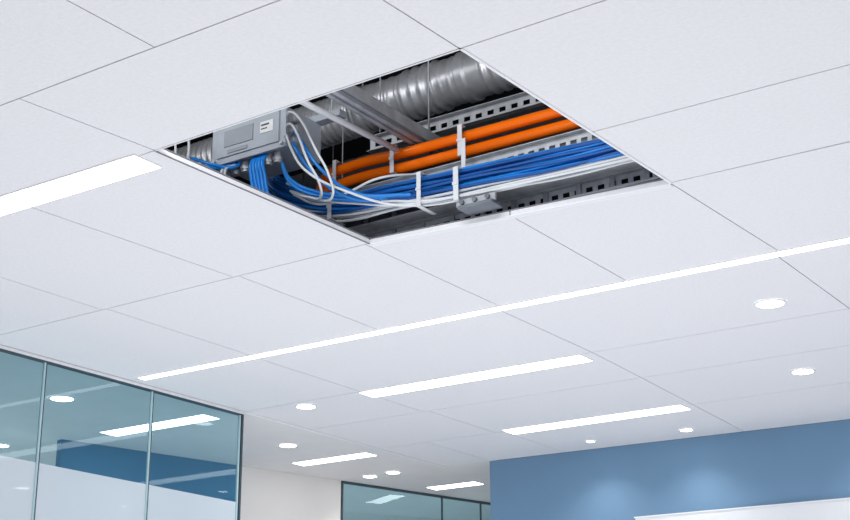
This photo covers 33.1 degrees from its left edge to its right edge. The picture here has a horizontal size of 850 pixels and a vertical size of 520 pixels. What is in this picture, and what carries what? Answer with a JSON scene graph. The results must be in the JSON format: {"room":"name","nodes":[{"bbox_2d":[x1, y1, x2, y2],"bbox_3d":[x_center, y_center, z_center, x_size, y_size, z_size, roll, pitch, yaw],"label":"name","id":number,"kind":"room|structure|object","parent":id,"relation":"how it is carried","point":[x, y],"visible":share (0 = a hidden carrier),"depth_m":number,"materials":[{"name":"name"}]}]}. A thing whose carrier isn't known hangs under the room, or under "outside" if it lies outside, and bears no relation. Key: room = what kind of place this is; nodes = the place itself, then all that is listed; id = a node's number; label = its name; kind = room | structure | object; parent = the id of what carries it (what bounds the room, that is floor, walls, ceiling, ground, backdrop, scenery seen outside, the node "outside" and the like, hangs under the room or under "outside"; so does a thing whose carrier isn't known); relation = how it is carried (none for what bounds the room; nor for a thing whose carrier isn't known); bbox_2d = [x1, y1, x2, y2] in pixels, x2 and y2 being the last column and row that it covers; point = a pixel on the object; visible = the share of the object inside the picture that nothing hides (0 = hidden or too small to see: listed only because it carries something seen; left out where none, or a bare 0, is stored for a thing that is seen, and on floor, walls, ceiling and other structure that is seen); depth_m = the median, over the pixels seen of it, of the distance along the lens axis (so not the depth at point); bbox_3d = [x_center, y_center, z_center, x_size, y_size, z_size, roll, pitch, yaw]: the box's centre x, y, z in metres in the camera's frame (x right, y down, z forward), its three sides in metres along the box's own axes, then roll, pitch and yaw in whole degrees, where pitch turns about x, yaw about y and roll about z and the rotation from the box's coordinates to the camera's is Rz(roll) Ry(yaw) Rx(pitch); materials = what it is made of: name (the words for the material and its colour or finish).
{"room":"office","nodes":[
{"label":"office","id":0,"kind":"room"},
{"bbox_2d":[0,345,243,519],"bbox_3d":[-1.878,1.798,5.848,0.037,2.999,3.264,-13,-22,32],"label":"glass wall","id":1,"kind":"structure","parent":0,"point":[29,490],"depth_m":6.65,"materials":[{"name":"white glass"}]},
{"bbox_2d":[240,410,446,467],"bbox_3d":[-0.428,1.065,8.363,0.020,0.004,1.989,-13,-22,32],"label":"trim","id":2,"kind":"structure","parent":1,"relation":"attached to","point":[248,413],"depth_m":8.26,"materials":[{"name":"white metal"}]},
{"bbox_2d":[55,439,235,501],"bbox_3d":[-1.650,2.594,8.186,1.241,2.999,0.051,16,-25,-40],"label":"wall","id":3,"kind":"structure","parent":0,"point":[195,476],"depth_m":8.63,"materials":[{"name":"blue paint"}]},
{"bbox_2d":[0,344,495,519],"bbox_3d":[-2.495,1.096,8.453,4.199,0.017,16.150,-13,-22,32],"label":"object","id":4,"kind":"structure","parent":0,"point":[99,405],"depth_m":8.35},
{"bbox_2d":[240,466,340,519],"bbox_3d":[-0.882,2.817,8.852,0.245,2.999,0.828,-13,-22,32],"label":"wall","id":5,"kind":"structure","parent":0,"point":[265,494],"depth_m":9.25,"materials":[{"name":"white paint"}]},
{"bbox_2d":[341,481,490,519],"bbox_3d":[1.014,3.356,10.467,4.252,2.999,0.024,16,-25,-40],"label":"glass wall","id":6,"kind":"structure","parent":0,"point":[342,482],"depth_m":10.00,"materials":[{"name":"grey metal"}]},
{"bbox_2d":[0,0,849,466],"bbox_3d":[-0.070,-0.556,3.661,6.162,0.020,10.474,-13,-22,32],"label":"ceiling","id":7,"kind":"structure","parent":0,"point":[743,106],"depth_m":5.01,"materials":[{"name":"white tile"}]},
{"bbox_2d":[0,443,10,447],"bbox_3d":[-2.501,1.092,8.405,0.124,0.005,0.124,-13,-22,32],"label":"recessed light","id":8,"kind":"object","parent":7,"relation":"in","point":[2,445],"visible":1,"depth_m":8.40,"materials":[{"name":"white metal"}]},
{"bbox_2d":[48,395,75,401],"bbox_3d":[-1.853,0.708,7.292,0.141,0.005,0.141,-13,-22,32],"label":"recessed light","id":9,"kind":"object","parent":7,"relation":"in","point":[59,398],"visible":1,"depth_m":7.28,"materials":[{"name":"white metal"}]},
{"bbox_2d":[0,154,162,216],"bbox_3d":[-1.371,-0.183,4.691,1.277,0.005,0.122,-13,-22,32],"label":"recessed light","id":10,"kind":"object","parent":7,"relation":"in","point":[132,165],"visible":1,"depth_m":4.51,"materials":[{"name":"white plastic"}]},
{"bbox_2d":[100,414,220,435],"bbox_3d":[-1.475,0.916,7.910,0.792,0.005,0.138,-13,-22,32],"label":"recessed light","id":11,"kind":"object","parent":7,"relation":"in","point":[198,418],"visible":0.93,"depth_m":7.88,"materials":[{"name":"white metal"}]},
{"bbox_2d":[278,443,297,447],"bbox_3d":[-0.812,1.098,8.455,0.120,0.005,0.120,-13,-22,32],"label":"recessed light","id":12,"kind":"object","parent":7,"relation":"in","point":[284,445],"visible":1,"depth_m":8.44,"materials":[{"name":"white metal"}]},
{"bbox_2d":[295,404,316,408],"bbox_3d":[-0.625,0.769,7.494,0.116,0.005,0.116,-13,-22,32],"label":"recessed light","id":13,"kind":"object","parent":7,"relation":"in","point":[299,406],"visible":1,"depth_m":7.48,"materials":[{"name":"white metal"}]},
{"bbox_2d":[292,452,377,465],"bbox_3d":[-0.564,1.236,8.863,0.580,0.005,0.121,-13,-22,32],"label":"recessed light","id":14,"kind":"object","parent":7,"relation":"in","point":[363,454],"visible":1,"depth_m":8.85,"materials":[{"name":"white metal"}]},
{"bbox_2d":[362,475,377,477],"bbox_3d":[-0.363,1.429,9.433,0.108,0.005,0.108,-13,-22,32],"label":"recessed light","id":15,"kind":"object","parent":7,"relation":"in","point":[363,476],"visible":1,"depth_m":9.42,"materials":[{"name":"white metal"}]},
{"bbox_2d":[385,471,400,473],"bbox_3d":[-0.209,1.384,9.301,0.108,0.005,0.108,-13,-22,32],"label":"recessed light","id":16,"kind":"object","parent":7,"relation":"in","point":[386,472],"visible":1,"depth_m":9.29,"materials":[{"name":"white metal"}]},
{"bbox_2d":[155,48,672,246],"bbox_3d":[-0.014,-0.286,4.414,1.170,0.004,1.188,-13,-22,32],"label":"trim","id":17,"kind":"structure","parent":7,"relation":"attached to","point":[664,186],"depth_m":4.59,"materials":[{"name":"white metal"}]},
{"bbox_2d":[426,481,483,489],"bbox_3d":[0.205,1.546,9.785,0.396,0.005,0.129,-13,-22,32],"label":"recessed light","id":18,"kind":"object","parent":7,"relation":"in","point":[471,483],"visible":1,"depth_m":9.77,"materials":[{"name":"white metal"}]},
{"bbox_2d":[358,354,593,397],"bbox_3d":[0.223,0.568,6.920,1.263,0.005,0.133,-13,-22,32],"label":"recessed light","id":19,"kind":"object","parent":7,"relation":"in","point":[574,359],"visible":1,"depth_m":6.88,"materials":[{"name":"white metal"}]},
{"bbox_2d":[456,192,502,215],"bbox_3d":[0.186,-0.191,4.842,0.153,0.034,0.080,-13,-22,32],"label":"bracket","id":20,"kind":"object","parent":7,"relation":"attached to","point":[486,202],"visible":1,"depth_m":4.82,"materials":[{"name":"grey metal"}]},
{"bbox_2d":[138,237,849,379],"bbox_3d":[1.080,0.025,5.346,5.916,0.005,0.050,-13,-22,32],"label":"led light strip","id":21,"kind":"object","parent":7,"relation":"attached to","point":[843,240],"visible":1,"depth_m":5.78,"materials":[{"name":"white plastic"}]},
{"bbox_2d":[502,404,691,433],"bbox_3d":[0.926,0.879,7.843,1.098,0.005,0.138,-13,-22,32],"label":"recessed light","id":22,"kind":"object","parent":7,"relation":"in","point":[673,408],"visible":1,"depth_m":7.82,"materials":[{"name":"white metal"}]},
{"bbox_2d":[679,428,693,431],"bbox_3d":[1.484,0.964,8.104,0.083,0.005,0.083,-13,-22,32],"label":"recessed light","id":23,"kind":"object","parent":7,"relation":"in","point":[682,429],"visible":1,"depth_m":8.09,"materials":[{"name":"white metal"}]},
{"bbox_2d":[753,298,786,308],"bbox_3d":[1.401,0.178,5.798,0.133,0.005,0.133,-13,-22,32],"label":"recessed light","id":24,"kind":"object","parent":7,"relation":"in","point":[770,303],"visible":1,"depth_m":5.79,"materials":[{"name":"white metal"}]},
{"bbox_2d":[790,368,815,374],"bbox_3d":[1.813,0.536,6.854,0.120,0.005,0.120,-13,-22,32],"label":"recessed light","id":25,"kind":"object","parent":7,"relation":"in","point":[801,371],"visible":1,"depth_m":6.84,"materials":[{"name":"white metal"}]},
{"bbox_2d":[166,47,848,459],"bbox_3d":[-0.073,-0.140,7.086,10.115,1.445,16.235,-13,-22,32],"label":"deck","id":26,"kind":"object","parent":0,"point":[355,148],"visible":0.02,"depth_m":7.63,"materials":[{"name":"concrete"}]},
{"bbox_2d":[212,100,346,180],"bbox_3d":[-0.578,-0.824,5.362,0.544,1.088,0.233,-13,-22,32],"label":"junction box","id":27,"kind":"object","parent":26,"relation":"attached to","point":[246,140],"visible":0.74,"depth_m":5.15,"materials":[{"name":"grey metal"}]},
{"bbox_2d":[190,130,410,202],"bbox_3d":[-0.529,-0.289,5.115,0.966,0.369,0.218,-8,-20,22],"label":"cable","id":28,"kind":"object","parent":27,"relation":"attached to","point":[257,172],"visible":0.56,"depth_m":5.05,"materials":[{"name":"blue plastic"}]},
{"bbox_2d":[174,111,631,206],"bbox_3d":[-0.013,-0.408,4.942,2.019,0.460,0.339,-8,-20,20],"label":"cable","id":29,"kind":"object","parent":27,"relation":"attached to","point":[383,203],"visible":0.77,"depth_m":4.93,"materials":[{"name":"white plastic"}]},
{"bbox_2d":[172,51,518,177],"bbox_3d":[-0.120,-0.854,5.898,2.555,0.691,0.212,-13,-22,32],"label":"ventilation duct","id":30,"kind":"object","parent":26,"relation":"attached to","point":[459,79],"visible":0.27,"depth_m":5.67,"materials":[{"name":"metal"}]},
{"bbox_2d":[297,100,398,151],"bbox_3d":[-0.428,-1.012,4.904,0.022,1.031,1.072,-14,-23,35],"label":"strut","id":31,"kind":"object","parent":26,"relation":"attached to","point":[307,104],"visible":0.29,"depth_m":4.93,"materials":[{"name":"grey metal"}]},
{"bbox_2d":[324,61,441,154],"bbox_3d":[-0.350,-1.034,4.931,0.068,0.972,1.360,-13,-22,32],"label":"channel","id":32,"kind":"object","parent":26,"relation":"attached to","point":[358,101],"visible":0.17,"depth_m":5.03,"materials":[{"name":"grey metal"}]},
{"bbox_2d":[284,105,597,191],"bbox_3d":[0.324,-0.642,6.195,3.742,0.904,0.458,-13,-22,32],"label":"supply pipe","id":33,"kind":"object","parent":26,"relation":"attached to","point":[304,179],"visible":0.09,"depth_m":6.39,"materials":[{"name":"orange plastic"}]},
{"bbox_2d":[267,139,623,210],"bbox_3d":[0.187,-0.386,4.915,1.991,0.353,0.056,-13,-22,32],"label":"bundle","id":34,"kind":"object","parent":26,"relation":"attached to","point":[278,180],"visible":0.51,"depth_m":4.86,"materials":[{"name":"blue plastic"}]},
{"bbox_2d":[326,193,344,225],"bbox_3d":[-0.324,-0.185,5.198,0.020,0.100,0.088,-13,-22,32],"label":"strap","id":35,"kind":"object","parent":34,"relation":"attached to","point":[328,207],"visible":0.59,"depth_m":5.16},
{"bbox_2d":[415,171,436,214],"bbox_3d":[0.005,-0.234,4.991,0.020,0.129,0.105,-13,-22,32],"label":"strap","id":36,"kind":"object","parent":34,"relation":"attached to","point":[419,174],"visible":0.91,"depth_m":4.96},
{"bbox_2d":[452,166,461,201],"bbox_3d":[0.132,-0.249,4.905,0.024,0.122,0.105,-13,-22,32],"label":"strap","id":37,"kind":"object","parent":34,"relation":"attached to","point":[455,182],"visible":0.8,"depth_m":4.87,"materials":[{"name":"white plastic"}]},
{"bbox_2d":[461,138,465,167],"bbox_3d":[0.133,-0.365,4.952,0.017,0.122,0.002,-13,-22,32],"label":"strap hanger","id":38,"kind":"object","parent":34,"relation":"attached to","point":[463,146],"visible":1,"depth_m":4.95,"materials":[{"name":"white plastic"}]},
{"bbox_2d":[367,77,544,153],"bbox_3d":[0.368,-0.961,5.301,1.411,0.881,0.043,-13,-22,32],"label":"channel","id":39,"kind":"object","parent":26,"relation":"attached to","point":[519,98],"visible":0.38,"depth_m":5.29,"materials":[{"name":"grey metal"}]},
{"bbox_2d":[337,106,661,237],"bbox_3d":[0.245,-0.763,5.151,1.870,1.350,0.122,-13,-22,32],"label":"cable tray","id":40,"kind":"object","parent":26,"relation":"hanging from","point":[406,219],"visible":0.2,"depth_m":4.94,"materials":[{"name":"metal"}]},
{"bbox_2d":[315,108,580,218],"bbox_3d":[0.324,-0.332,5.019,1.761,0.306,0.188,-13,-22,32],"label":"cables","id":41,"kind":"object","parent":40,"relation":"attached to","point":[554,128],"visible":0.41,"depth_m":5.10,"materials":[{"name":"orange plastic"}]},
{"bbox_2d":[331,160,339,189],"bbox_3d":[-0.334,-0.318,5.342,0.018,0.112,0.029,-13,-22,32],"label":"strap","id":42,"kind":"object","parent":41,"relation":"attached to","point":[333,174],"visible":0.7,"depth_m":5.34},
{"bbox_2d":[389,143,397,173],"bbox_3d":[-0.115,-0.368,5.203,0.020,0.114,0.029,-13,-22,32],"label":"strap","id":43,"kind":"object","parent":41,"relation":"attached to","point":[391,158],"visible":0.75,"depth_m":5.19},
{"bbox_2d":[456,124,464,157],"bbox_3d":[0.128,-0.421,5.047,0.022,0.117,0.029,-13,-22,32],"label":"strap","id":44,"kind":"object","parent":41,"relation":"attached to","point":[459,127],"visible":0.73,"depth_m":5.04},
{"bbox_2d":[272,155,634,222],"bbox_3d":[0.179,-0.340,4.895,1.980,0.289,0.038,-13,-22,32],"label":"bundle","id":45,"kind":"object","parent":40,"relation":"attached to","point":[361,214],"visible":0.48,"depth_m":4.92,"materials":[{"name":"white plastic"}]},
{"bbox_2d":[490,419,849,519],"bbox_3d":[2.946,2.198,7.109,5.840,2.999,0.102,-11,-22,29],"label":"wall","id":46,"kind":"structure","parent":0,"point":[808,462],"depth_m":8.29,"materials":[{"name":"paint"}]},
{"bbox_2d":[634,498,849,519],"bbox_3d":[2.156,1.802,7.662,2.162,1.020,0.024,-11,-22,29],"label":"whiteboard","id":47,"kind":"object","parent":46,"relation":"attached to","point":[830,509],"visible":1,"depth_m":7.92,"materials":[{"name":"ceramic"}]}
]}

